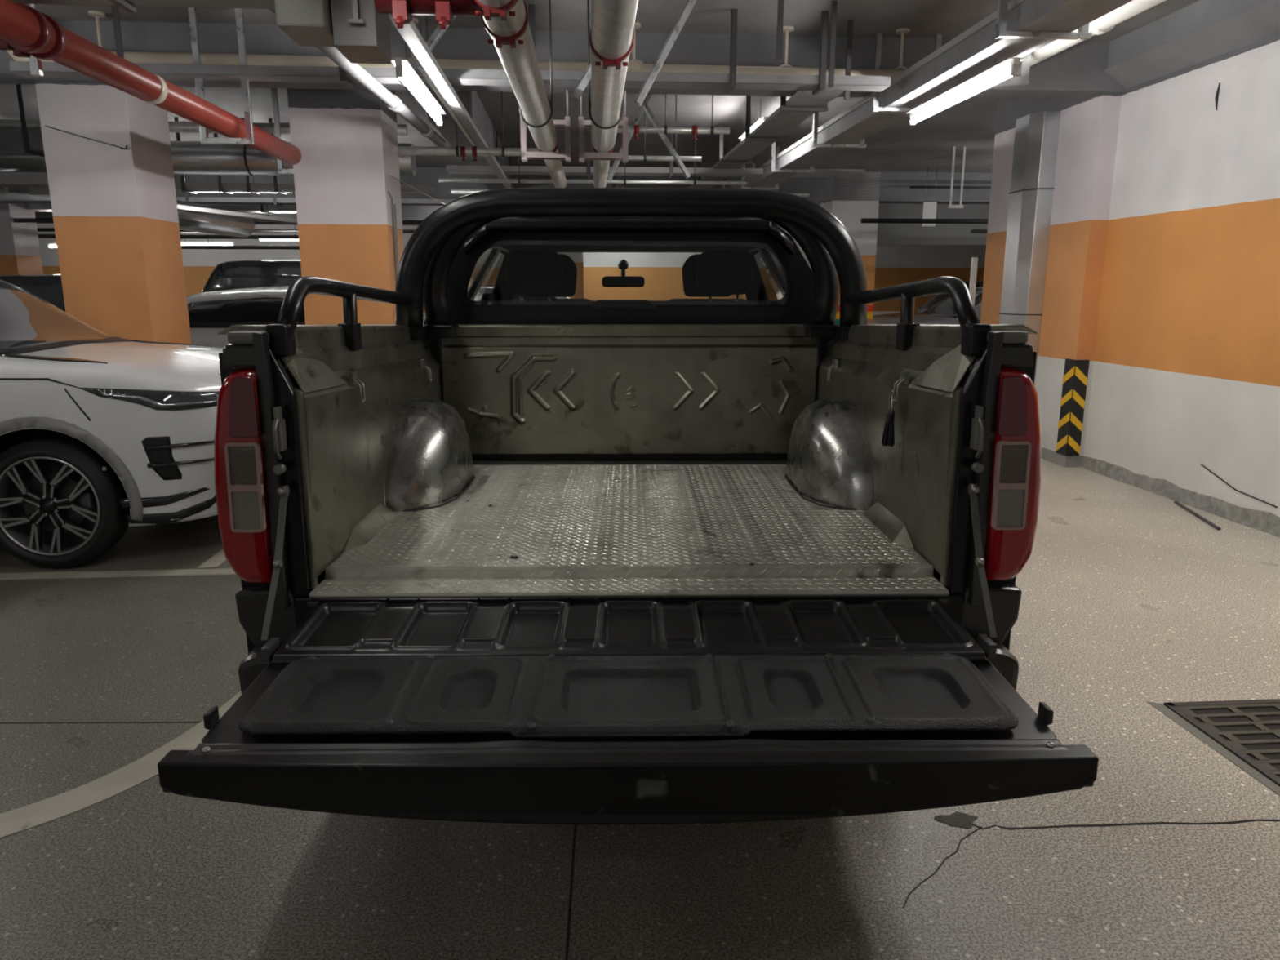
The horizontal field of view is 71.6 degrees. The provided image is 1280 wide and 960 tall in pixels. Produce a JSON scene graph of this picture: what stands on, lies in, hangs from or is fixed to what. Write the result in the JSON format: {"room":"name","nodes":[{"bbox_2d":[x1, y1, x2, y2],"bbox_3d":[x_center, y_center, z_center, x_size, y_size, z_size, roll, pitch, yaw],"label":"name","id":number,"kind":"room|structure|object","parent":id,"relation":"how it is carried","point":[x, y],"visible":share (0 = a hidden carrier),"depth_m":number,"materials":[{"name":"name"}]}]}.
{"room":"underground parking garage","nodes":[
{"label":"underground parking garage","id":0,"kind":"room"},
{"bbox_2d":[36,223,986,315],"bbox_3d":[-6.660,-4.950,22.131,38.000,3.300,0.208,-1,12,-4],"label":"wall","id":1,"kind":"structure","parent":0,"point":[661,272],"depth_m":22.48,"materials":[{"name":"paint"}]},
{"bbox_2d":[0,0,1199,205],"bbox_3d":[-5.711,-3.910,8.990,38.000,0.200,28.000,-1,12,-4],"label":"ceiling","id":2,"kind":"structure","parent":0,"point":[901,146],"depth_m":8.88,"materials":[{"name":"concrete"}]},
{"bbox_2d":[0,84,44,157],"bbox_3d":[-10.790,-3.268,7.929,11.700,0.610,0.373,-1,12,-4],"label":"cable tray","id":3,"kind":"object","parent":2,"relation":"hanging from","point":[24,141],"visible":0.47,"depth_m":8.16,"materials":[{"name":"grey paint"}]},
{"bbox_2d":[0,128,44,155],"bbox_3d":[-10.790,-3.087,7.969,11.700,0.180,0.350,-1,12,-4],"label":"tray","id":4,"kind":"object","parent":3,"relation":"on","point":[12,141],"depth_m":8.16,"materials":[{"name":"grey paint"}]},
{"bbox_2d":[0,172,48,190],"bbox_3d":[-10.746,-2.966,7.382,11.700,0.970,0.273,-1,12,-4],"label":"cable tray","id":5,"kind":"object","parent":2,"relation":"hanging from","point":[20,180],"visible":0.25,"depth_m":7.73,"materials":[{"name":"silver metal"}]},
{"bbox_2d":[0,186,50,200],"bbox_3d":[-10.890,-3.245,8.646,11.600,0.956,0.352,-1,12,-4],"label":"duct","id":6,"kind":"object","parent":2,"relation":"hanging from","point":[5,195],"visible":0.02,"depth_m":8.99,"materials":[{"name":"grey metal"}]},
{"bbox_2d":[9,0,275,13],"bbox_3d":[-7.915,-2.236,3.257,12.740,0.660,0.283,-1,12,-4],"label":"cable trunking","id":7,"kind":"object","parent":2,"relation":"hanging from","point":[126,5],"visible":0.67,"depth_m":3.81,"materials":[{"name":"grey paint"}]},
{"bbox_2d":[9,0,275,8],"bbox_3d":[-7.916,-2.006,3.308,12.740,0.130,0.260,-1,12,-4],"label":"tray","id":8,"kind":"object","parent":7,"relation":"on","point":[250,4],"depth_m":3.81,"materials":[{"name":"grey paint"}]},
{"bbox_2d":[0,0,301,173],"bbox_3d":[-2.671,-2.382,4.433,0.372,0.870,7.031,-1,12,-4],"label":"pipe","id":9,"kind":"object","parent":2,"relation":"hanging from","point":[25,31],"visible":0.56,"depth_m":4.74,"materials":[{"name":"red metal"}]},
{"bbox_2d":[7,186,297,224],"bbox_3d":[-5.330,-3.606,12.161,0.250,0.080,7.280,3,12,12],"label":"cable tray","id":10,"kind":"object","parent":2,"relation":"hanging from","point":[31,191],"visible":0.57,"depth_m":11.29,"materials":[{"name":"silver metal"}]},
{"bbox_2d":[25,203,296,214],"bbox_3d":[-8.653,-4.793,14.938,9.000,0.580,0.523,-1,12,-4],"label":"duct","id":11,"kind":"object","parent":2,"relation":"hanging from","point":[37,207],"visible":0.21,"depth_m":14.89,"materials":[{"name":"grey metal"}]},
{"bbox_2d":[37,213,298,239],"bbox_3d":[-10.258,-4.751,15.650,9.900,0.961,0.082,-1,12,-4],"label":"pipe","id":12,"kind":"object","parent":2,"relation":"hanging from","point":[40,236],"visible":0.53,"depth_m":15.92,"materials":[{"name":"grey metal"}]},
{"bbox_2d":[0,119,407,135],"bbox_3d":[-5.960,-3.477,8.346,7.400,0.376,0.112,-1,12,-4],"label":"pipe","id":13,"kind":"object","parent":2,"relation":"hanging from","point":[174,126],"visible":0.26,"depth_m":8.45,"materials":[{"name":"grey metal"}]},
{"bbox_2d":[0,141,416,177],"bbox_3d":[-5.981,-3.369,8.676,7.400,0.726,0.332,-1,12,-4],"label":"duct","id":14,"kind":"object","parent":2,"relation":"hanging from","point":[188,157],"visible":0.34,"depth_m":8.72,"materials":[{"name":"grey metal"}]},
{"bbox_2d":[181,233,235,245],"bbox_3d":[-8.992,-5.293,18.192,1.240,0.972,0.090,-1,12,-4],"label":"lamp","id":15,"kind":"object","parent":2,"relation":"hanging from","point":[233,242],"visible":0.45,"depth_m":18.27,"materials":[{"name":"white plastic"}]},
{"bbox_2d":[13,204,422,224],"bbox_3d":[-9.209,-4.555,14.335,11.800,0.791,0.082,-1,12,-4],"label":"pipe","id":16,"kind":"object","parent":2,"relation":"hanging from","point":[15,220],"visible":0.13,"depth_m":14.36,"materials":[{"name":"grey metal"}]},
{"bbox_2d":[36,227,415,233],"bbox_3d":[-8.372,-5.362,17.915,18.000,0.721,0.082,-1,12,-4],"label":"pipe","id":17,"kind":"object","parent":2,"relation":"hanging from","point":[39,229],"visible":0.02,"depth_m":18.01,"materials":[{"name":"grey metal"}]},
{"bbox_2d":[181,239,299,249],"bbox_3d":[-7.801,-4.978,17.015,5.600,1.091,0.082,-1,12,-4],"label":"pipe","id":18,"kind":"object","parent":2,"relation":"hanging from","point":[269,247],"visible":0.36,"depth_m":17.10,"materials":[{"name":"grey metal"}]},
{"bbox_2d":[258,214,298,240],"bbox_3d":[-6.940,-5.189,17.546,1.240,0.902,0.090,-1,12,-4],"label":"lamp","id":19,"kind":"object","parent":2,"relation":"hanging from","point":[270,215],"visible":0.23,"depth_m":17.60,"materials":[{"name":"white plastic"}]},
{"bbox_2d":[173,116,435,195],"bbox_3d":[-6.068,-3.595,9.850,7.400,0.780,0.323,-1,12,-4],"label":"cable tray","id":20,"kind":"object","parent":2,"relation":"hanging from","point":[220,187],"visible":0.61,"depth_m":9.90,"materials":[{"name":"silver metal"}]},
{"bbox_2d":[174,182,435,194],"bbox_3d":[-6.068,-3.277,9.920,7.400,0.070,0.300,-1,12,-4],"label":"tray","id":21,"kind":"object","parent":20,"relation":"on","point":[190,188],"depth_m":9.91,"materials":[{"name":"silver metal"}]},
{"bbox_2d":[35,205,780,227],"bbox_3d":[-6.486,-5.840,19.491,38.000,0.450,0.401,-1,12,-4],"label":"ceiling beam","id":22,"kind":"structure","parent":2,"relation":"attached to","point":[408,212],"depth_m":19.39,"materials":[{"name":"concrete"}]},
{"bbox_2d":[0,157,817,206],"bbox_3d":[-3.678,-4.276,12.753,12.600,0.670,0.323,-1,12,-4],"label":"cable tray","id":23,"kind":"object","parent":2,"relation":"hanging from","point":[280,202],"visible":0.14,"depth_m":12.57,"materials":[{"name":"grey paint"}]},
{"bbox_2d":[176,200,254,237],"bbox_3d":[-6.197,-3.556,11.903,0.406,0.410,3.251,1,12,5],"label":"air duct","id":24,"kind":"object","parent":23,"relation":"hanging from","point":[201,223],"visible":0.2,"depth_m":12.49,"materials":[{"name":"grey metal"}]},
{"bbox_2d":[0,196,817,205],"bbox_3d":[-3.678,-4.012,12.811,12.600,0.070,0.300,-1,12,-4],"label":"tray","id":25,"kind":"object","parent":23,"relation":"on","point":[198,200],"depth_m":12.57,"materials":[{"name":"grey paint"}]},
{"bbox_2d":[391,14,445,125],"bbox_3d":[-1.422,-2.773,5.733,0.090,0.652,1.590,-1,12,-4],"label":"lamp","id":26,"kind":"object","parent":2,"relation":"hanging from","point":[405,72],"visible":0.84,"depth_m":5.56,"materials":[{"name":"white plastic"}]},
{"bbox_2d":[399,15,456,86],"bbox_3d":[-1.266,-2.765,5.522,0.481,0.610,0.055,-4,13,-17],"label":"brace","id":27,"kind":"object","parent":2,"relation":"hanging from","point":[438,33],"visible":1,"depth_m":5.50,"materials":[{"name":"metal"}]},
{"bbox_2d":[8,4,891,94],"bbox_3d":[-1.170,-2.908,5.972,5.800,0.490,0.223,-1,12,-4],"label":"cable tray","id":28,"kind":"object","parent":2,"relation":"hanging from","point":[731,81],"visible":0.73,"depth_m":5.97,"materials":[{"name":"grey paint"}]},
{"bbox_2d":[268,8,445,146],"bbox_3d":[-1.742,-2.617,6.025,0.104,0.104,4.104,0,12,-2],"label":"lamp","id":29,"kind":"object","parent":28,"relation":"hanging from","point":[393,102],"visible":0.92,"depth_m":5.88,"materials":[{"name":"white plastic"}]},
{"bbox_2d":[8,61,891,92],"bbox_3d":[-1.170,-2.727,6.013,5.800,0.060,0.200,-1,12,-4],"label":"tray","id":30,"kind":"object","parent":28,"relation":"on","point":[168,72],"depth_m":5.97,"materials":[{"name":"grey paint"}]},
{"bbox_2d":[388,13,513,188],"bbox_3d":[-1.509,-3.370,8.180,0.122,0.515,8.815,-1,12,-4],"label":"lamp","id":31,"kind":"object","parent":2,"relation":"hanging from","point":[428,65],"visible":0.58,"depth_m":5.98,"materials":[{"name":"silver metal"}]},
{"bbox_2d":[274,0,334,47],"bbox_3d":[-1.391,-2.089,3.713,0.195,0.440,0.320,-1,12,-4],"label":"junction box","id":32,"kind":"object","parent":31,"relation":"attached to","point":[308,23],"visible":0.76,"depth_m":3.60,"materials":[{"name":"grey paint"}]},
{"bbox_2d":[330,0,391,63],"bbox_3d":[-1.198,-2.078,3.784,0.180,0.490,0.335,-1,12,-4],"label":"junction box","id":33,"kind":"object","parent":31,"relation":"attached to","point":[362,34],"visible":0.97,"depth_m":3.70,"materials":[{"name":"grey metal"}]},
{"bbox_2d":[7,10,910,88],"bbox_3d":[-1.019,-3.015,6.212,6.562,0.413,0.208,-1,12,-4],"label":"drain pipe","id":34,"kind":"object","parent":2,"relation":"hanging from","point":[135,57],"visible":0.33,"depth_m":6.21,"materials":[{"name":"metal"}]},
{"bbox_2d":[398,92,539,160],"bbox_3d":[-1.489,-3.162,7.721,1.220,0.730,0.090,-1,12,-4],"label":"pipe","id":35,"kind":"object","parent":2,"relation":"hanging from","point":[462,151],"visible":0.89,"depth_m":7.75,"materials":[{"name":"grey metal"}]},
{"bbox_2d":[427,90,514,189],"bbox_3d":[-1.941,-4.062,10.930,0.400,0.320,5.900,-1,12,-4],"label":"ceiling beam","id":36,"kind":"structure","parent":2,"relation":"attached to","point":[477,113],"depth_m":9.04,"materials":[{"name":"concrete"}]},
{"bbox_2d":[474,0,570,188],"bbox_3d":[-0.640,-2.594,5.393,0.416,0.860,8.703,-1,12,-4],"label":"pipe","id":37,"kind":"object","parent":2,"relation":"hanging from","point":[506,21],"visible":0.94,"depth_m":4.69,"materials":[{"name":"white metal"}]},
{"bbox_2d":[373,0,483,29],"bbox_3d":[-0.814,-1.868,3.433,0.400,0.277,0.228,-1,12,-4],"label":"pipe fitting","id":38,"kind":"object","parent":37,"relation":"attached to","point":[402,11],"visible":0.99,"depth_m":3.38,"materials":[{"name":"red metal"}]},
{"bbox_2d":[0,20,1126,101],"bbox_3d":[-5.507,-3.049,6.298,38.000,0.350,0.361,-1,12,-4],"label":"ceiling beam","id":39,"kind":"structure","parent":2,"relation":"attached to","point":[1076,73],"depth_m":6.54,"materials":[{"name":"concrete"}]},
{"bbox_2d":[571,62,591,101],"bbox_3d":[-0.213,-2.747,5.604,0.454,0.677,0.055,-4,13,-18],"label":"brace","id":40,"kind":"object","parent":2,"relation":"hanging from","point":[584,80],"visible":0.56,"depth_m":5.58,"materials":[{"name":"metal"}]},
{"bbox_2d":[173,167,991,204],"bbox_3d":[-6.059,-4.601,13.738,38.000,0.450,0.404,-1,12,-4],"label":"ceiling beam","id":41,"kind":"structure","parent":2,"relation":"attached to","point":[894,187],"depth_m":14.16,"materials":[{"name":"concrete"}]},
{"bbox_2d":[438,120,746,185],"bbox_3d":[-0.518,-3.692,10.038,3.500,0.668,0.056,-1,12,-4],"label":"pipe","id":42,"kind":"object","parent":2,"relation":"hanging from","point":[518,180],"visible":0.87,"depth_m":10.08,"materials":[{"name":"grey metal"}]},
{"bbox_2d":[578,0,638,187],"bbox_3d":[-0.186,-2.601,5.426,0.395,0.860,8.702,-1,12,-4],"label":"pipe","id":43,"kind":"object","parent":2,"relation":"hanging from","point":[611,37],"visible":0.94,"depth_m":4.68,"materials":[{"name":"white metal"}]},
{"bbox_2d":[606,93,652,181],"bbox_3d":[-0.104,-3.297,8.518,0.445,0.822,0.056,-1,12,-4],"label":"brace","id":44,"kind":"object","parent":2,"relation":"hanging from","point":[637,117],"visible":0.64,"depth_m":8.51,"materials":[{"name":"metal"}]},
{"bbox_2d":[450,146,809,196],"bbox_3d":[-0.100,-4.104,11.826,4.800,0.616,0.072,-1,12,-4],"label":"pipe","id":45,"kind":"object","parent":2,"relation":"hanging from","point":[452,191],"visible":0.19,"depth_m":11.71,"materials":[{"name":"grey metal"}]},
{"bbox_2d":[445,130,865,177],"bbox_3d":[0.222,-3.959,10.854,5.100,0.490,0.273,-1,12,-4],"label":"cable tray","id":46,"kind":"object","parent":2,"relation":"hanging from","point":[588,171],"visible":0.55,"depth_m":10.79,"materials":[{"name":"silver metal"}]},
{"bbox_2d":[634,93,690,178],"bbox_3d":[0.213,-3.291,8.441,0.562,0.808,0.056,-1,12,-4],"label":"brace","id":47,"kind":"object","parent":2,"relation":"hanging from","point":[644,105],"visible":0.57,"depth_m":8.45,"materials":[{"name":"metal"}]},
{"bbox_2d":[633,0,697,106],"bbox_3d":[0.175,-2.732,5.610,0.427,0.705,0.055,-2,12,-11],"label":"brace","id":48,"kind":"object","parent":2,"relation":"hanging from","point":[685,13],"visible":1,"depth_m":5.60,"materials":[{"name":"metal"}]},
{"bbox_2d":[628,94,702,161],"bbox_3d":[0.181,-3.384,8.515,0.830,0.630,0.060,-1,12,-4],"label":"pipe","id":49,"kind":"object","parent":2,"relation":"hanging from","point":[668,158],"visible":0.68,"depth_m":8.55,"materials":[{"name":"grey metal"}]},
{"bbox_2d":[617,94,729,139],"bbox_3d":[0.268,-3.198,7.536,1.000,0.580,0.076,-1,12,-4],"label":"pipe","id":50,"kind":"object","parent":2,"relation":"hanging from","point":[636,130],"visible":0.91,"depth_m":7.56,"materials":[{"name":"grey metal"}]},
{"bbox_2d":[750,111,768,133],"bbox_3d":[1.206,-3.520,8.671,0.090,0.110,0.830,-1,12,-4],"label":"lamp","id":51,"kind":"object","parent":2,"relation":"hanging from","point":[757,123],"depth_m":8.80,"materials":[{"name":"white plastic"}]},
{"bbox_2d":[688,90,844,188],"bbox_3d":[1.094,-3.842,10.177,0.380,0.432,7.500,-1,12,-4],"label":"cable tray","id":52,"kind":"object","parent":2,"relation":"hanging from","point":[802,104],"visible":0.66,"depth_m":8.36,"materials":[{"name":"grey paint"}]},
{"bbox_2d":[776,0,783,60],"bbox_3d":[0.869,-2.838,5.505,0.032,0.430,0.024,-1,12,-4],"label":"post","id":53,"kind":"object","parent":2,"relation":"hanging from","point":[780,2],"visible":1,"depth_m":5.51,"materials":[{"name":"grey metal"}]},
{"bbox_2d":[827,0,837,87],"bbox_3d":[1.266,-2.863,5.836,0.032,0.520,0.024,-1,12,-4],"label":"post","id":54,"kind":"object","parent":2,"relation":"hanging from","point":[834,3],"visible":1,"depth_m":5.83,"materials":[{"name":"grey metal"}]},
{"bbox_2d":[844,19,853,100],"bbox_3d":[1.467,-2.950,6.243,0.032,0.520,0.024,-1,12,-4],"label":"post","id":55,"kind":"object","parent":2,"relation":"hanging from","point":[850,22],"visible":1,"depth_m":6.22,"materials":[{"name":"grey metal"}]},
{"bbox_2d":[860,217,988,223],"bbox_3d":[5.876,-4.225,13.065,5.300,0.901,0.082,-1,12,-4],"label":"pipe","id":56,"kind":"object","parent":2,"relation":"hanging from","point":[864,220],"visible":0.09,"depth_m":13.00,"materials":[{"name":"black metal"}]},
{"bbox_2d":[722,0,1133,190],"bbox_3d":[1.919,-3.201,7.453,0.500,0.540,13.200,-1,12,-4],"label":"cable tray","id":57,"kind":"object","parent":2,"relation":"hanging from","point":[1018,28],"visible":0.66,"depth_m":5.71,"materials":[{"name":"grey paint"}]},
{"bbox_2d":[906,57,1025,125],"bbox_3d":[2.059,-2.513,5.760,0.090,0.132,1.590,-1,12,-4],"label":"lamp","id":58,"kind":"object","parent":57,"relation":"hanging from","point":[1013,64],"visible":1,"depth_m":5.57,"materials":[{"name":"white plastic"}]},
{"bbox_2d":[921,167,937,226],"bbox_3d":[4.497,-4.382,13.744,0.210,0.880,0.011,-1,12,-4],"label":"hanging sign","id":59,"kind":"object","parent":2,"relation":"hanging from","point":[929,211],"visible":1,"depth_m":13.78,"materials":[{"name":"grey metal"}]},
{"bbox_2d":[910,167,991,189],"bbox_3d":[6.317,-4.682,13.820,4.300,0.326,0.052,-1,12,-4],"label":"pipe","id":60,"kind":"object","parent":2,"relation":"hanging from","point":[911,187],"visible":0.24,"depth_m":13.73,"materials":[{"name":"grey metal"}]},
{"bbox_2d":[946,146,965,208],"bbox_3d":[4.207,-4.007,11.767,0.200,0.780,0.060,-1,12,-4],"label":"bracket","id":61,"kind":"object","parent":2,"relation":"hanging from","point":[950,206],"visible":1,"depth_m":11.77,"materials":[{"name":"white metal"}]},
{"bbox_2d":[970,229,987,233],"bbox_3d":[6.618,-4.026,12.547,3.900,1.071,0.062,-1,12,-4],"label":"pipe","id":62,"kind":"object","parent":2,"relation":"hanging from","point":[972,231],"visible":0.08,"depth_m":12.50,"materials":[{"name":"grey metal"}]},
{"bbox_2d":[968,53,1031,90],"bbox_3d":[2.393,-2.877,5.917,0.425,0.527,0.060,-1,12,-4],"label":"bracket","id":63,"kind":"object","parent":2,"relation":"hanging from","point":[1022,79],"visible":0.48,"depth_m":5.94,"materials":[{"name":"metal"}]},
{"bbox_2d":[937,0,1166,106],"bbox_3d":[2.819,-2.666,4.507,0.154,0.346,6.501,-1,12,-5],"label":"lamp","id":64,"kind":"object","parent":2,"relation":"hanging from","point":[1103,24],"visible":0.38,"depth_m":5.23,"materials":[{"name":"white plastic"}]},
{"bbox_2d":[1103,0,1279,88],"bbox_3d":[4.035,-2.001,1.407,0.210,0.340,11.000,-1,12,-4],"label":"ceiling beam","id":65,"kind":"structure","parent":2,"relation":"attached to","point":[1202,30],"depth_m":5.91,"materials":[{"name":"concrete"}]},
{"bbox_2d":[0,458,1279,959],"bbox_3d":[-5.711,-0.490,9.726,38.000,0.203,28.000,-1,12,-4],"label":"floor","id":66,"kind":"structure","parent":0,"point":[112,663],"depth_m":2.44,"materials":[{"name":"paint"}]},
{"bbox_2d":[0,203,43,274],"bbox_3d":[-10.573,-3.360,14.747,0.900,3.300,0.700,-1,12,-4],"label":"pillar","id":67,"kind":"structure","parent":66,"relation":"on","point":[20,248],"depth_m":14.44,"materials":[{"name":"paint"}]},
{"bbox_2d":[0,274,65,311],"bbox_3d":[-8.885,-2.027,12.442,4.508,1.665,2.160,-1,12,-4],"label":"car","id":68,"kind":"object","parent":66,"relation":"on","point":[48,287],"visible":0.06,"depth_m":11.70,"materials":[{"name":"black paint"}]},
{"bbox_2d":[0,279,222,568],"bbox_3d":[-4.484,-0.491,5.392,4.374,1.630,2.410,-1,12,-4],"label":"car","id":69,"kind":"object","parent":66,"relation":"on","point":[102,435],"visible":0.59,"depth_m":4.71,"materials":[{"name":"white paint"}]},
{"bbox_2d":[0,353,107,364],"bbox_3d":[-3.128,-0.644,4.737,0.551,0.062,0.080,-1,12,-4],"label":"vent","id":70,"kind":"object","parent":69,"relation":"attached to","point":[11,356],"depth_m":4.72,"materials":[{"name":"black"}]},
{"bbox_2d":[35,80,191,344],"bbox_3d":[-4.125,-1.543,7.141,0.630,2.950,0.690,-1,12,-4],"label":"pillar","id":71,"kind":"structure","parent":66,"relation":"on","point":[115,212],"depth_m":6.74,"materials":[{"name":"paint"}]},
{"bbox_2d":[44,125,127,150],"bbox_3d":[-4.089,-2.530,6.565,0.572,0.164,0.018,-1,12,-3],"label":"crack","id":72,"kind":"object","parent":71,"relation":"attached to","point":[121,148],"visible":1,"depth_m":6.57,"materials":[{"name":"grey metal"}]},
{"bbox_2d":[201,259,301,293],"bbox_3d":[-5.443,-2.630,14.670,2.290,1.905,4.708,-1,12,-4],"label":"car","id":73,"kind":"object","parent":66,"relation":"on","point":[229,275],"visible":0.1,"depth_m":12.34,"materials":[{"name":"black paint"}]},
{"bbox_2d":[186,286,424,347],"bbox_3d":[-3.550,-1.445,10.143,4.708,1.495,2.160,-1,12,-4],"label":"car","id":74,"kind":"object","parent":66,"relation":"on","point":[211,313],"visible":0.08,"depth_m":9.25,"materials":[{"name":"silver metal"}]},
{"bbox_2d":[286,88,404,324],"bbox_3d":[-2.555,-1.900,7.965,0.750,3.300,0.700,-1,12,-4],"label":"pillar","id":75,"kind":"structure","parent":66,"relation":"on","point":[347,141],"depth_m":7.52,"materials":[{"name":"paint"}]},
{"bbox_2d":[387,191,399,278],"bbox_3d":[-2.162,-1.576,7.918,0.018,1.888,0.260,-1,12,-4],"label":"conduit","id":76,"kind":"object","parent":75,"relation":"attached to","point":[393,216],"visible":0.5,"depth_m":7.86,"materials":[{"name":"grey metal"}]},
{"bbox_2d":[388,174,444,204],"bbox_3d":[-1.845,-2.411,7.395,0.753,0.306,0.008,9,15,37],"label":"wire","id":77,"kind":"object","parent":75,"relation":"attached to","point":[388,175],"visible":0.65,"depth_m":7.40,"materials":[{"name":"metal"}]},
{"bbox_2d":[423,288,570,321],"bbox_3d":[-2.022,-2.845,16.570,4.608,1.525,2.160,-1,12,-4],"label":"car","id":78,"kind":"object","parent":66,"relation":"on","point":[515,296],"visible":0.02,"depth_m":15.76,"materials":[{"name":"white paint"}]},
{"bbox_2d":[555,252,583,298],"bbox_3d":[-1.544,-4.216,18.721,0.700,3.300,0.700,-1,12,-4],"label":"pillar","id":79,"kind":"structure","parent":66,"relation":"on","point":[577,257],"depth_m":18.36,"materials":[{"name":"paint"}]},
{"bbox_2d":[157,187,1098,824],"bbox_3d":[-0.053,-0.351,4.269,2.190,1.828,5.906,0,12,-1],"label":"pickup truck","id":80,"kind":"object","parent":66,"relation":"on","point":[496,557],"visible":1,"depth_m":2.10,"materials":[{"name":"metal"}]},
{"bbox_2d":[214,368,273,583],"bbox_3d":[-0.901,-0.016,2.082,0.130,0.504,0.222,0,12,-1],"label":"tail lamp","id":81,"kind":"object","parent":80,"relation":"attached to","point":[244,445],"depth_m":1.98,"materials":[{"name":"red plastic"}]},
{"bbox_2d":[601,259,644,287],"bbox_3d":[-0.093,-1.146,4.923,0.236,0.152,0.070,0,12,-1],"label":"mirror","id":82,"kind":"object","parent":80,"relation":"attached to","point":[623,281],"depth_m":4.90,"materials":[{"name":"black plastic"}]},
{"bbox_2d":[604,223,654,227],"bbox_3d":[-0.042,-1.009,3.520,0.200,0.014,0.008,0,12,-1],"label":"lamp","id":83,"kind":"object","parent":80,"relation":"attached to","point":[606,225],"depth_m":3.52,"materials":[{"name":"black"}]},
{"bbox_2d":[881,390,895,446],"bbox_3d":[0.688,-0.170,2.445,0.024,0.158,0.038,-10,16,-39],"label":"tassel","id":84,"kind":"object","parent":80,"relation":"hanging from","point":[888,436],"visible":1,"depth_m":2.44,"materials":[{"name":"black fabric"}]},
{"bbox_2d":[983,367,1041,581],"bbox_3d":[0.854,-0.020,2.102,0.130,0.504,0.222,0,12,-1],"label":"tail lamp","id":85,"kind":"object","parent":80,"relation":"attached to","point":[1012,440],"depth_m":2.00,"materials":[{"name":"red plastic"}]},
{"bbox_2d":[820,172,879,324],"bbox_3d":[3.440,-3.385,14.860,0.770,3.300,0.700,-1,12,-4],"label":"pillar","id":86,"kind":"structure","parent":66,"relation":"on","point":[850,213],"depth_m":14.33,"materials":[{"name":"paint"}]},
{"bbox_2d":[866,286,982,324],"bbox_3d":[4.937,-1.844,11.969,4.508,1.505,2.160,-1,12,-4],"label":"car","id":87,"kind":"object","parent":66,"relation":"on","point":[944,312],"visible":0.02,"depth_m":11.58,"materials":[{"name":"grey paint"}]},
{"bbox_2d":[872,281,983,319],"bbox_3d":[6.478,-2.951,16.871,4.608,1.605,2.160,-1,12,-4],"label":"car","id":88,"kind":"object","parent":66,"relation":"on","point":[935,299],"visible":0.03,"depth_m":16.83,"materials":[{"name":"black paint"}]},
{"bbox_2d":[968,257,977,304],"bbox_3d":[3.384,-1.379,9.159,0.050,1.780,0.050,-1,12,-4],"label":"post","id":89,"kind":"object","parent":66,"relation":"on","point":[974,264],"visible":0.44,"depth_m":8.99,"materials":[{"name":"white"}]},
{"bbox_2d":[1173,500,1221,530],"bbox_3d":[3.678,0.229,5.871,0.020,0.020,0.728,3,12,12],"label":"metal rod","id":90,"kind":"object","parent":66,"relation":"on","point":[1177,503],"visible":1,"depth_m":5.83,"materials":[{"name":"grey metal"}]},
{"bbox_2d":[1146,698,1279,795],"bbox_3d":[2.620,0.954,2.528,1.445,0.010,1.550,-1,12,-4],"label":"drain grate","id":91,"kind":"object","parent":66,"relation":"on","point":[1246,732],"visible":1,"depth_m":3.03,"materials":[{"name":"grey metal"}]},
{"bbox_2d":[1177,702,1279,775],"bbox_3d":[2.642,0.955,2.530,1.340,0.008,1.430,-1,12,-4],"label":"grille","id":92,"kind":"object","parent":91,"relation":"attached to","point":[1252,730],"depth_m":3.04,"materials":[{"name":"grey metal"}]},
{"bbox_2d":[876,203,989,245],"bbox_3d":[8.342,-4.609,15.319,9.050,1.100,0.200,-1,12,-4],"label":"wall","id":93,"kind":"structure","parent":0,"point":[893,234],"depth_m":15.03,"materials":[{"name":"grey"}]},
{"bbox_2d":[980,92,1122,467],"bbox_3d":[3.688,-1.912,8.021,0.350,3.300,1.810,-1,12,-4],"label":"pillar","id":94,"kind":"structure","parent":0,"point":[1088,131],"depth_m":7.42,"materials":[{"name":"paint"}]},
{"bbox_2d":[998,111,1061,386],"bbox_3d":[3.415,-1.711,7.967,0.207,2.930,0.456,-1,12,-4],"label":"duct","id":95,"kind":"object","parent":94,"relation":"attached to","point":[1037,134],"visible":0.66,"depth_m":7.73,"materials":[{"name":"grey metal"}]},
{"bbox_2d":[1055,358,1089,456],"bbox_3d":[3.617,-0.608,7.428,0.125,0.800,0.163,-1,12,-4],"label":"guard","id":96,"kind":"object","parent":94,"relation":"attached to","point":[1075,376],"visible":1,"depth_m":7.38,"materials":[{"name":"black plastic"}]},
{"bbox_2d":[1082,34,1279,516],"bbox_3d":[4.219,-0.564,1.761,0.218,3.300,11.060,-1,12,-4],"label":"wall","id":97,"kind":"structure","parent":0,"point":[1184,393],"depth_m":6.06,"materials":[{"name":"paint"}]},
{"bbox_2d":[1083,456,1279,537],"bbox_3d":[4.113,0.995,2.058,0.036,0.128,11.000,-1,12,-4],"label":"baseboard","id":98,"kind":"structure","parent":97,"relation":"attached to","point":[1268,522],"depth_m":6.11,"materials":[{"name":"grey concrete"}]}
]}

